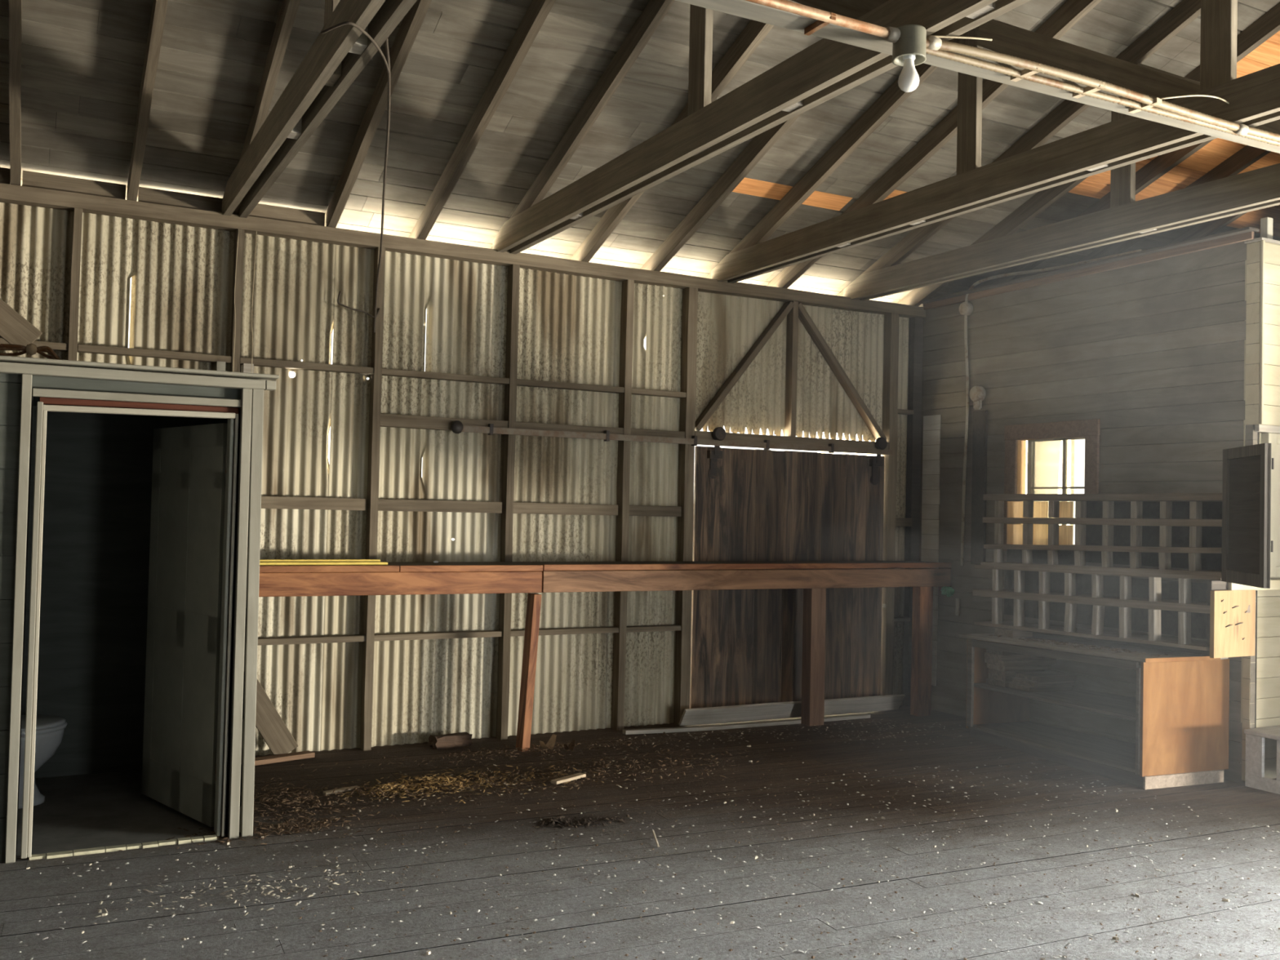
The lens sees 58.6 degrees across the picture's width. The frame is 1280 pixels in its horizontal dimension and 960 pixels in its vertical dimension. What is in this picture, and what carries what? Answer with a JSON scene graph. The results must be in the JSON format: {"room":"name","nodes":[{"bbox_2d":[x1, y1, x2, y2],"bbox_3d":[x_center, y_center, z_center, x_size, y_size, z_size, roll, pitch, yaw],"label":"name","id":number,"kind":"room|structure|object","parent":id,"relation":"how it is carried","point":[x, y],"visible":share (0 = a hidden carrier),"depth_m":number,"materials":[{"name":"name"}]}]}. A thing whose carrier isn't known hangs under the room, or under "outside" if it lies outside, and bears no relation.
{"room":"farm building","nodes":[
{"label":"farm building","id":0,"kind":"room"},
{"bbox_2d":[18,714,67,808],"bbox_3d":[-3.326,1.290,5.826,0.720,0.760,0.460,2,-2,-28],"label":"toilet","id":1,"kind":"object","parent":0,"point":[50,729],"visible":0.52,"depth_m":5.85,"materials":[{"name":"white ceramic"}]},
{"bbox_2d":[0,355,279,863],"bbox_3d":[-3.910,0.545,5.303,3.930,2.200,1.820,2,-2,-28],"label":"wall","id":2,"kind":"structure","parent":0,"point":[77,437],"depth_m":5.46,"materials":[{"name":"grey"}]},
{"bbox_2d":[0,343,61,359],"bbox_3d":[-3.335,-0.614,5.499,1.056,0.148,0.128,2,-2,-28],"label":"cable bundle","id":3,"kind":"object","parent":2,"relation":"on","point":[31,348],"visible":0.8,"depth_m":5.63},
{"bbox_2d":[141,422,227,826],"bbox_3d":[-2.295,0.694,5.785,0.060,1.935,0.862,3,-2,-45],"label":"door","id":4,"kind":"structure","parent":2,"relation":"in","point":[189,463],"depth_m":5.74,"materials":[{"name":"grey paint"}]},
{"bbox_2d":[0,167,925,755],"bbox_3d":[-1.864,0.050,7.378,9.660,3.522,0.128,2,-2,-28],"label":"wall","id":5,"kind":"structure","parent":0,"point":[519,340],"depth_m":7.76,"materials":[{"name":"metal"}]},
{"bbox_2d":[232,228,239,371],"bbox_3d":[-2.472,-1.017,6.957,0.016,1.085,0.084,2,-1,-16],"label":"stud","id":6,"kind":"object","parent":5,"relation":"hanging from","point":[238,228],"visible":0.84,"depth_m":6.97,"materials":[{"name":"wood"}]},
{"bbox_2d":[251,231,257,373],"bbox_3d":[-2.379,-1.013,7.006,0.016,1.085,0.084,2,-1,-16],"label":"string","id":7,"kind":"object","parent":5,"relation":"hanging from","point":[256,231],"visible":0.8,"depth_m":7.03,"materials":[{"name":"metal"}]},
{"bbox_2d":[337,291,380,317],"bbox_3d":[-1.815,-1.132,7.365,0.274,0.157,0.021,2,-2,-20],"label":"wire","id":8,"kind":"object","parent":5,"relation":"attached to","point":[340,293],"visible":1,"depth_m":7.35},
{"bbox_2d":[450,420,893,708],"bbox_3d":[0.375,0.680,8.514,3.807,2.173,0.130,2,-2,-28],"label":"door","id":9,"kind":"structure","parent":5,"relation":"in","point":[750,504],"depth_m":8.92,"materials":[{"name":"brown wood"}]},
{"bbox_2d":[0,704,1279,959],"bbox_3d":[2.695,1.762,2.380,22.941,0.080,15.334,2,-2,-25],"label":"floor","id":10,"kind":"structure","parent":0,"point":[24,894],"depth_m":5.09,"materials":[{"name":"grey wood"}]},
{"bbox_2d":[255,679,298,755],"bbox_3d":[-2.334,1.394,6.995,0.480,0.660,0.025,2,-2,-28],"label":"board","id":11,"kind":"object","parent":10,"relation":"on","point":[271,726],"visible":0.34,"depth_m":7.02,"materials":[{"name":"brown wood"}]},
{"bbox_2d":[254,750,315,765],"bbox_3d":[-2.260,1.702,6.935,0.568,0.030,0.085,3,-2,-42],"label":"board","id":12,"kind":"object","parent":10,"relation":"on","point":[303,754],"visible":0.58,"depth_m":6.97,"materials":[{"name":"brown wood"}]},
{"bbox_2d":[323,785,359,795],"bbox_3d":[-1.643,1.708,6.278,0.209,0.014,0.035,3,-2,-45],"label":"wood splinter","id":13,"kind":"object","parent":10,"relation":"on","point":[343,789],"visible":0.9,"depth_m":6.26,"materials":[{"name":"brown wood"}]},
{"bbox_2d":[428,732,472,749],"bbox_3d":[-1.250,1.720,7.540,0.276,0.081,0.108,2,-2,-37],"label":"chunk","id":14,"kind":"object","parent":10,"relation":"on","point":[460,739],"visible":1,"depth_m":7.50,"materials":[{"name":"brown wood"}]},
{"bbox_2d":[119,732,792,850],"bbox_3d":[-0.854,1.730,6.750,4.232,0.036,1.653,2,-2,-31],"label":"litter","id":15,"kind":"object","parent":10,"relation":"on","point":[282,825],"visible":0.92,"depth_m":6.34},
{"bbox_2d":[325,764,649,803],"bbox_3d":[-0.847,1.719,6.583,1.956,0.050,0.830,2,-2,-22],"label":"straw","id":16,"kind":"object","parent":10,"relation":"on","point":[429,781],"visible":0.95,"depth_m":6.46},
{"bbox_2d":[93,715,973,924],"bbox_3d":[-0.167,1.759,6.861,1.907,0.016,6.380,0,-2,45],"label":"chaff","id":17,"kind":"object","parent":10,"relation":"on","point":[742,733],"visible":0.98,"depth_m":4.78,"materials":[{"name":"brown wood"}]},
{"bbox_2d":[539,733,556,750],"bbox_3d":[-0.606,1.726,7.500,0.133,0.088,0.087,2,-2,-28],"label":"scrap","id":18,"kind":"object","parent":10,"relation":"on","point":[551,742],"visible":1,"depth_m":7.52,"materials":[{"name":"brown wood"}]},
{"bbox_2d":[551,773,586,784],"bbox_3d":[-0.416,1.739,6.644,0.050,0.018,0.247,0,-1,41],"label":"wood splinter","id":19,"kind":"object","parent":10,"relation":"on","point":[566,779],"visible":1,"depth_m":6.63,"materials":[{"name":"beige wood"}]},
{"bbox_2d":[564,739,575,750],"bbox_3d":[-0.463,1.742,7.486,0.059,0.061,0.090,0,-2,33],"label":"scrap","id":20,"kind":"object","parent":10,"relation":"on","point":[571,744],"visible":1,"depth_m":7.50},
{"bbox_2d":[533,813,630,830],"bbox_3d":[-0.284,1.719,5.795,0.528,0.038,0.228,2,-1,-15],"label":"clump","id":21,"kind":"object","parent":10,"relation":"on","point":[558,819],"visible":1,"depth_m":5.75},
{"bbox_2d":[258,560,951,751],"bbox_3d":[-0.048,1.201,8.041,5.560,1.240,0.398,2,-2,-28],"label":"workbench","id":22,"kind":"object","parent":10,"relation":"on","point":[814,577],"visible":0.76,"depth_m":7.91,"materials":[{"name":"brown wood"}]},
{"bbox_2d":[259,559,380,562],"bbox_3d":[-2.028,0.489,6.881,0.930,0.018,0.022,2,-2,-28],"label":"rod","id":23,"kind":"object","parent":22,"relation":"on","point":[260,560],"visible":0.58,"depth_m":6.92,"materials":[{"name":"paint"}]},
{"bbox_2d":[259,561,387,565],"bbox_3d":[-1.992,0.503,6.849,0.965,0.018,0.022,2,-2,-28],"label":"rod","id":24,"kind":"object","parent":22,"relation":"on","point":[386,562],"visible":0.58,"depth_m":6.86,"materials":[{"name":"paint"}]},
{"bbox_2d":[940,586,954,596],"bbox_3d":[2.478,0.898,9.195,0.059,0.086,0.158,2,-2,-28],"label":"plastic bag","id":25,"kind":"object","parent":22,"relation":"hanging from","point":[948,591],"visible":1,"depth_m":9.17,"materials":[{"name":"plastic"}]},
{"bbox_2d":[17,764,1279,959],"bbox_3d":[0.733,1.729,4.679,5.811,0.008,3.619,2,-2,-28],"label":"flakes","id":26,"kind":"object","parent":10,"relation":"on","point":[1208,838],"visible":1,"depth_m":4.90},
{"bbox_2d":[652,830,658,847],"bbox_3d":[0.074,1.720,5.471,0.009,0.027,0.194,1,-1,-7],"label":"stick","id":27,"kind":"object","parent":10,"relation":"on","point":[653,832],"visible":1,"depth_m":5.45,"materials":[{"name":"brown wood"}]},
{"bbox_2d":[111,765,1268,953],"bbox_3d":[0.708,1.731,4.917,5.598,0.014,3.577,2,-2,-28],"label":"litter","id":28,"kind":"object","parent":10,"relation":"on","point":[911,766],"visible":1,"depth_m":4.87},
{"bbox_2d":[622,713,870,734],"bbox_3d":[0.844,1.814,8.484,2.114,0.037,0.068,2,-2,-26],"label":"batten","id":29,"kind":"object","parent":10,"relation":"on","point":[668,730],"visible":0.94,"depth_m":8.38,"materials":[{"name":"grey wood"}]},
{"bbox_2d":[253,732,1279,959],"bbox_3d":[0.913,1.750,5.341,4.857,0.007,4.610,2,-2,-28],"label":"grit","id":30,"kind":"object","parent":10,"relation":"on","point":[596,845],"visible":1,"depth_m":5.30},
{"bbox_2d":[678,693,905,725],"bbox_3d":[1.216,1.768,8.796,2.066,0.145,0.102,2,-2,-28],"label":"plank","id":31,"kind":"object","parent":10,"relation":"on","point":[722,714],"visible":0.9,"depth_m":8.69,"materials":[{"name":"grey wood"}]},
{"bbox_2d":[959,633,1229,789],"bbox_3d":[2.991,1.470,7.677,0.725,0.781,1.732,2,-2,-22],"label":"base cabinet","id":32,"kind":"object","parent":10,"relation":"on","point":[1180,709],"visible":0.84,"depth_m":7.04,"materials":[{"name":"orange wood"}]},
{"bbox_2d":[986,678,1012,687],"bbox_3d":[2.734,1.457,8.236,0.420,0.036,0.202,2,-2,-22],"label":"wood block","id":33,"kind":"object","parent":32,"relation":"on","point":[989,681],"visible":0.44,"depth_m":8.13,"materials":[{"name":"grey wood"}]},
{"bbox_2d":[987,672,1016,681],"bbox_3d":[2.760,1.421,8.255,0.446,0.036,0.188,2,-2,-22],"label":"wood block","id":34,"kind":"object","parent":33,"relation":"on","point":[1004,678],"visible":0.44,"depth_m":8.12,"materials":[{"name":"wood"}]},
{"bbox_2d":[988,667,1044,675],"bbox_3d":[2.720,1.382,8.245,0.358,0.036,0.178,2,-2,-22],"label":"wood block","id":35,"kind":"object","parent":34,"relation":"on","point":[990,670],"visible":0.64,"depth_m":8.14,"materials":[{"name":"wood"}]},
{"bbox_2d":[986,662,1050,671],"bbox_3d":[2.737,1.345,8.243,0.418,0.036,0.195,2,-2,-22],"label":"wood block","id":36,"kind":"object","parent":35,"relation":"on","point":[1040,667],"visible":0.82,"depth_m":8.15,"materials":[{"name":"wood"}]},
{"bbox_2d":[984,657,1056,666],"bbox_3d":[2.750,1.308,8.246,0.478,0.036,0.200,2,-2,-22],"label":"wood block","id":37,"kind":"object","parent":36,"relation":"on","point":[1046,660],"visible":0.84,"depth_m":8.16,"materials":[{"name":"wood"}]},
{"bbox_2d":[984,652,1044,660],"bbox_3d":[2.706,1.269,8.238,0.395,0.036,0.183,2,-2,-22],"label":"wood block","id":38,"kind":"object","parent":37,"relation":"on","point":[991,655],"visible":0.7,"depth_m":8.15,"materials":[{"name":"wood"}]},
{"bbox_2d":[986,645,1048,655],"bbox_3d":[2.734,1.232,8.251,0.427,0.036,0.181,2,-2,-22],"label":"wood block","id":39,"kind":"object","parent":38,"relation":"on","point":[989,651],"visible":0.24,"depth_m":8.14,"materials":[{"name":"wood"}]},
{"bbox_2d":[1008,682,1072,692],"bbox_3d":[2.819,1.452,8.029,0.380,0.034,0.210,2,-2,-22],"label":"wood block","id":40,"kind":"object","parent":32,"relation":"on","point":[1012,685],"visible":0.72,"depth_m":7.94,"materials":[{"name":"wood"}]},
{"bbox_2d":[1012,677,1074,687],"bbox_3d":[2.837,1.417,8.026,0.350,0.034,0.230,2,-2,-22],"label":"wood block","id":41,"kind":"object","parent":40,"relation":"on","point":[1017,680],"visible":0.72,"depth_m":7.93,"materials":[{"name":"grey wood"}]},
{"bbox_2d":[1015,671,1076,682],"bbox_3d":[2.856,1.382,8.024,0.320,0.034,0.250,2,-2,-22],"label":"wood block","id":42,"kind":"object","parent":41,"relation":"on","point":[1037,676],"visible":1,"depth_m":7.95,"materials":[{"name":"wood"}]},
{"bbox_2d":[968,720,1135,773],"bbox_3d":[2.992,1.775,7.660,0.677,0.040,1.594,2,-2,-22],"label":"shelf","id":43,"kind":"object","parent":32,"relation":"attached to","point":[1109,755],"depth_m":7.67,"materials":[{"name":"wood"}]},
{"bbox_2d":[973,682,1136,719],"bbox_3d":[3.002,1.470,7.669,0.650,0.049,1.594,2,-2,-22],"label":"shelf","id":44,"kind":"object","parent":32,"relation":"attached to","point":[1122,706],"depth_m":7.59,"materials":[{"name":"grey wood"}]},
{"bbox_2d":[959,633,1228,662],"bbox_3d":[2.975,1.114,7.678,0.675,0.070,1.729,2,-2,-22],"label":"countertop","id":45,"kind":"structure","parent":32,"relation":"on","point":[1148,651],"depth_m":7.47,"materials":[{"name":"grey wood"}]},
{"bbox_2d":[988,635,1168,656],"bbox_3d":[2.867,1.093,7.577,0.242,0.044,1.509,2,-2,-22],"label":"litter","id":46,"kind":"object","parent":45,"relation":"on","point":[1075,645],"visible":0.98,"depth_m":7.53,"materials":[{"name":"wood"}]},
{"bbox_2d":[972,564,1255,657],"bbox_3d":[3.103,0.849,7.672,0.404,0.542,2.098,2,-2,-26],"label":"shelf","id":47,"kind":"object","parent":45,"relation":"on","point":[1185,609],"visible":0.96,"depth_m":7.44,"materials":[{"name":"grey wood"}]},
{"bbox_2d":[980,493,1222,576],"bbox_3d":[3.088,0.359,7.615,0.308,0.534,2.037,2,-2,-26],"label":"shelf","id":48,"kind":"object","parent":47,"relation":"on","point":[1164,531],"visible":0.97,"depth_m":7.47,"materials":[{"name":"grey wood"}]},
{"bbox_2d":[1227,579,1279,590],"bbox_3d":[3.900,0.641,6.993,0.900,0.062,0.030,2,-2,-28],"label":"board","id":49,"kind":"object","parent":47,"relation":"attached to","point":[1274,584],"visible":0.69,"depth_m":6.86,"materials":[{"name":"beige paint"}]},
{"bbox_2d":[1244,724,1279,794],"bbox_3d":[4.040,1.694,6.973,0.725,0.345,0.262,2,-2,-28],"label":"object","id":50,"kind":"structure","parent":10,"relation":"on","point":[1255,778],"depth_m":6.85,"materials":[{"name":"grey concrete"}]},
{"bbox_2d":[0,0,1279,302],"bbox_3d":[1.517,-2.872,2.150,15.685,2.667,13.700,2,-2,-28],"label":"ceiling","id":51,"kind":"structure","parent":0,"point":[82,61],"depth_m":6.76,"materials":[{"name":"grey wood"}]},
{"bbox_2d":[8,0,22,185],"bbox_3d":[-2.195,-2.852,4.022,0.056,2.698,6.746,2,-2,-28],"label":"rafter","id":52,"kind":"object","parent":51,"relation":"attached to","point":[15,6],"visible":0.73,"depth_m":5.78,"materials":[{"name":"brown wood"}]},
{"bbox_2d":[125,0,168,200],"bbox_3d":[-1.661,-2.833,4.307,0.056,2.698,6.746,2,-2,-28],"label":"rafter","id":53,"kind":"object","parent":51,"relation":"attached to","point":[159,7],"visible":0.75,"depth_m":5.97,"materials":[{"name":"brown wood"}]},
{"bbox_2d":[221,0,417,217],"bbox_3d":[0.380,-2.851,1.713,0.136,2.698,13.244,2,-2,-28],"label":"roof truss","id":54,"kind":"object","parent":51,"relation":"attached to","point":[337,56],"visible":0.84,"depth_m":5.18,"materials":[{"name":"brown wood"}]},
{"bbox_2d":[320,21,390,333],"bbox_3d":[-1.319,-1.497,5.756,0.235,1.023,3.396,2,-1,-10],"label":"cable","id":55,"kind":"object","parent":54,"relation":"hanging from","point":[387,63],"visible":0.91,"depth_m":5.10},
{"bbox_2d":[324,0,431,227],"bbox_3d":[-0.625,-2.795,4.860,0.055,2.698,6.746,2,-2,-28],"label":"rafter","id":56,"kind":"object","parent":51,"relation":"attached to","point":[411,23],"visible":0.77,"depth_m":6.37,"materials":[{"name":"brown wood"}]},
{"bbox_2d":[408,0,555,239],"bbox_3d":[-0.104,-2.776,5.138,0.055,2.698,6.746,2,-2,-28],"label":"rafter","id":57,"kind":"object","parent":51,"relation":"attached to","point":[538,11],"visible":0.8,"depth_m":6.53,"materials":[{"name":"brown wood"}]},
{"bbox_2d":[569,0,792,262],"bbox_3d":[0.959,-2.738,5.705,0.055,2.698,6.746,2,-2,-28],"label":"rafter","id":58,"kind":"object","parent":51,"relation":"attached to","point":[755,32],"visible":0.43,"depth_m":6.61,"materials":[{"name":"brown wood"}]},
{"bbox_2d":[640,113,801,271],"bbox_3d":[1.476,-2.719,5.981,0.056,2.698,6.746,2,-2,-28],"label":"rafter","id":59,"kind":"object","parent":51,"relation":"attached to","point":[762,143],"visible":0.48,"depth_m":7.69,"materials":[{"name":"brown wood"}]},
{"bbox_2d":[491,0,1030,253],"bbox_3d":[1.949,-2.794,2.551,0.136,2.698,13.244,2,-2,-28],"label":"roof truss","id":60,"kind":"object","parent":51,"relation":"attached to","point":[826,69],"visible":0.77,"depth_m":5.53,"materials":[{"name":"brown wood"}]},
{"bbox_2d":[675,0,1279,153],"bbox_3d":[0.624,-1.603,4.018,9.782,0.026,0.112,2,-2,-27],"label":"roof beam","id":61,"kind":"structure","parent":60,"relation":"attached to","point":[741,8],"depth_m":4.29,"materials":[{"name":"brown wood"}]},
{"bbox_2d":[745,0,900,43],"bbox_3d":[-1.391,-1.651,2.893,5.165,0.051,0.206,2,-2,-28],"label":"conduit","id":62,"kind":"object","parent":61,"relation":"attached to","point":[891,34],"visible":1,"depth_m":3.91,"materials":[{"name":"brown metal"}]},
{"bbox_2d":[891,24,926,92],"bbox_3d":[0.955,-1.487,4.049,0.120,0.217,0.120,2,-2,-28],"label":"ceiling light","id":63,"kind":"object","parent":61,"relation":"attached to","point":[908,51],"visible":0.98,"depth_m":4.01,"materials":[{"name":"grey paint"}]},
{"bbox_2d":[902,54,915,61],"bbox_3d":[0.956,-1.521,4.050,0.044,0.061,0.044,2,-2,-28],"label":"socket","id":64,"kind":"object","parent":63,"relation":"attached to","point":[905,57],"depth_m":4.03,"materials":[{"name":"white ceramic"}]},
{"bbox_2d":[925,35,1279,142],"bbox_3d":[2.996,-1.496,5.149,4.527,0.047,0.143,2,-2,-28],"label":"pipes","id":65,"kind":"object","parent":61,"relation":"attached to","point":[935,43],"visible":0.94,"depth_m":4.44,"materials":[{"name":"grey metal"}]},
{"bbox_2d":[929,35,992,40],"bbox_3d":[1.167,-1.602,4.126,0.282,0.046,0.025,2,-2,-24],"label":"wire","id":66,"kind":"object","parent":65,"relation":"attached to","point":[936,36],"visible":1,"depth_m":4.11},
{"bbox_2d":[1160,94,1229,103],"bbox_3d":[2.353,-1.588,4.778,0.612,0.126,0.041,2,-2,-38],"label":"wire","id":67,"kind":"object","parent":65,"relation":"attached to","point":[1188,95],"visible":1,"depth_m":4.71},
{"bbox_2d":[925,48,1279,146],"bbox_3d":[1.932,-1.535,4.611,2.129,0.030,0.030,2,-2,-27],"label":"cable","id":68,"kind":"object","parent":61,"relation":"attached to","point":[942,54],"visible":0.82,"depth_m":4.48,"materials":[{"name":"white plastic"}]},
{"bbox_2d":[766,0,1102,288],"bbox_3d":[2.479,-2.683,6.517,0.056,2.698,6.746,2,-2,-28],"label":"rafter","id":69,"kind":"object","parent":51,"relation":"attached to","point":[1072,11],"visible":0.5,"depth_m":7.51,"materials":[{"name":"brown wood"}]},
{"bbox_2d":[706,0,1279,283],"bbox_3d":[3.510,-2.737,3.384,0.136,2.698,13.244,2,-2,-28],"label":"roof truss","id":70,"kind":"object","parent":51,"relation":"attached to","point":[1253,99],"visible":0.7,"depth_m":6.09,"materials":[{"name":"brown wood"}]},
{"bbox_2d":[836,0,1279,301],"bbox_3d":[4.630,-2.697,3.981,0.136,2.698,13.244,2,-2,-28],"label":"roof truss","id":71,"kind":"object","parent":51,"relation":"attached to","point":[1126,219],"visible":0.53,"depth_m":7.13,"materials":[{"name":"brown wood"}]},
{"bbox_2d":[896,2,1279,306],"bbox_3d":[3.666,-2.640,7.150,0.056,2.698,6.746,2,-2,-28],"label":"rafter","id":72,"kind":"object","parent":51,"relation":"attached to","point":[1268,24],"visible":0.32,"depth_m":8.36,"materials":[{"name":"brown wood"}]},
{"bbox_2d":[980,138,1213,287],"bbox_3d":[4.184,-2.621,7.426,0.056,2.698,6.746,2,-2,-28],"label":"rafter","id":73,"kind":"object","parent":51,"relation":"attached to","point":[1162,164],"visible":0.22,"depth_m":8.30,"materials":[{"name":"brown wood"}]},
{"bbox_2d":[1078,145,1271,262],"bbox_3d":[4.712,-2.602,7.708,0.055,2.698,6.746,2,-2,-28],"label":"rafter","id":74,"kind":"object","parent":51,"relation":"attached to","point":[1247,155],"visible":0.22,"depth_m":8.42,"materials":[{"name":"brown wood"}]},
{"bbox_2d":[1164,212,1246,245],"bbox_3d":[5.242,-2.583,7.991,0.056,2.698,6.746,2,-2,-28],"label":"rafter","id":75,"kind":"object","parent":51,"relation":"attached to","point":[1208,228],"visible":0.12,"depth_m":9.19,"materials":[{"name":"brown wood"}]},
{"bbox_2d":[817,431,1074,543],"bbox_3d":[3.416,0.267,13.567,0.050,3.697,4.280,2,-2,-28],"label":"sky","id":76,"kind":"structure","parent":0,"point":[1070,481],"depth_m":11.70,"materials":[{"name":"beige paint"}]},
{"bbox_2d":[919,226,1259,783],"bbox_3d":[3.030,0.182,8.316,0.142,3.429,3.060,2,-2,-28],"label":"wall","id":77,"kind":"structure","parent":0,"point":[1148,344],"depth_m":8.07,"materials":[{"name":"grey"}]},
{"bbox_2d":[955,598,959,615],"bbox_3d":[2.548,1.019,9.151,0.012,0.135,0.035,2,-2,-28],"label":"strap","id":78,"kind":"object","parent":77,"relation":"hanging from","point":[957,600],"visible":1,"depth_m":9.14,"materials":[{"name":"grey metal"}]},
{"bbox_2d":[969,386,986,409],"bbox_3d":[2.664,-0.649,9.010,0.060,0.187,0.124,2,-2,-28],"label":"switch box","id":79,"kind":"object","parent":77,"relation":"attached to","point":[977,393],"visible":1,"depth_m":8.98,"materials":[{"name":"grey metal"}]},
{"bbox_2d":[959,248,1142,565],"bbox_3d":[2.966,-0.462,8.440,0.055,2.279,1.683,2,-2,-28],"label":"conduit","id":80,"kind":"object","parent":77,"relation":"attached to","point":[966,308],"visible":0.98,"depth_m":9.11,"materials":[{"name":"grey metal"}]},
{"bbox_2d":[1003,418,1100,551],"bbox_3d":[3.034,0.058,8.385,0.135,0.960,0.875,2,-2,-28],"label":"window","id":81,"kind":"structure","parent":77,"relation":"in","point":[1048,443],"depth_m":8.47,"materials":[{"name":"brown wood"}]},
{"bbox_2d":[1240,217,1279,780],"bbox_3d":[4.054,0.131,7.153,0.710,3.520,0.119,2,-2,-28],"label":"wall","id":82,"kind":"structure","parent":0,"point":[1263,355],"depth_m":7.03,"materials":[{"name":"beige paint"}]},
{"bbox_2d":[1261,432,1279,577],"bbox_3d":[4.051,0.162,7.141,0.445,0.893,0.056,2,-2,-28],"label":"window","id":83,"kind":"structure","parent":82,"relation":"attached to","point":[1266,437],"depth_m":7.05,"materials":[{"name":"beige paint"}]},
{"bbox_2d":[1221,443,1271,588],"bbox_3d":[3.353,0.197,6.318,0.032,0.765,0.630,1,-1,9],"label":"shutter","id":84,"kind":"object","parent":83,"relation":"attached to","point":[1246,469],"visible":1,"depth_m":6.28,"materials":[{"name":"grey wood"}]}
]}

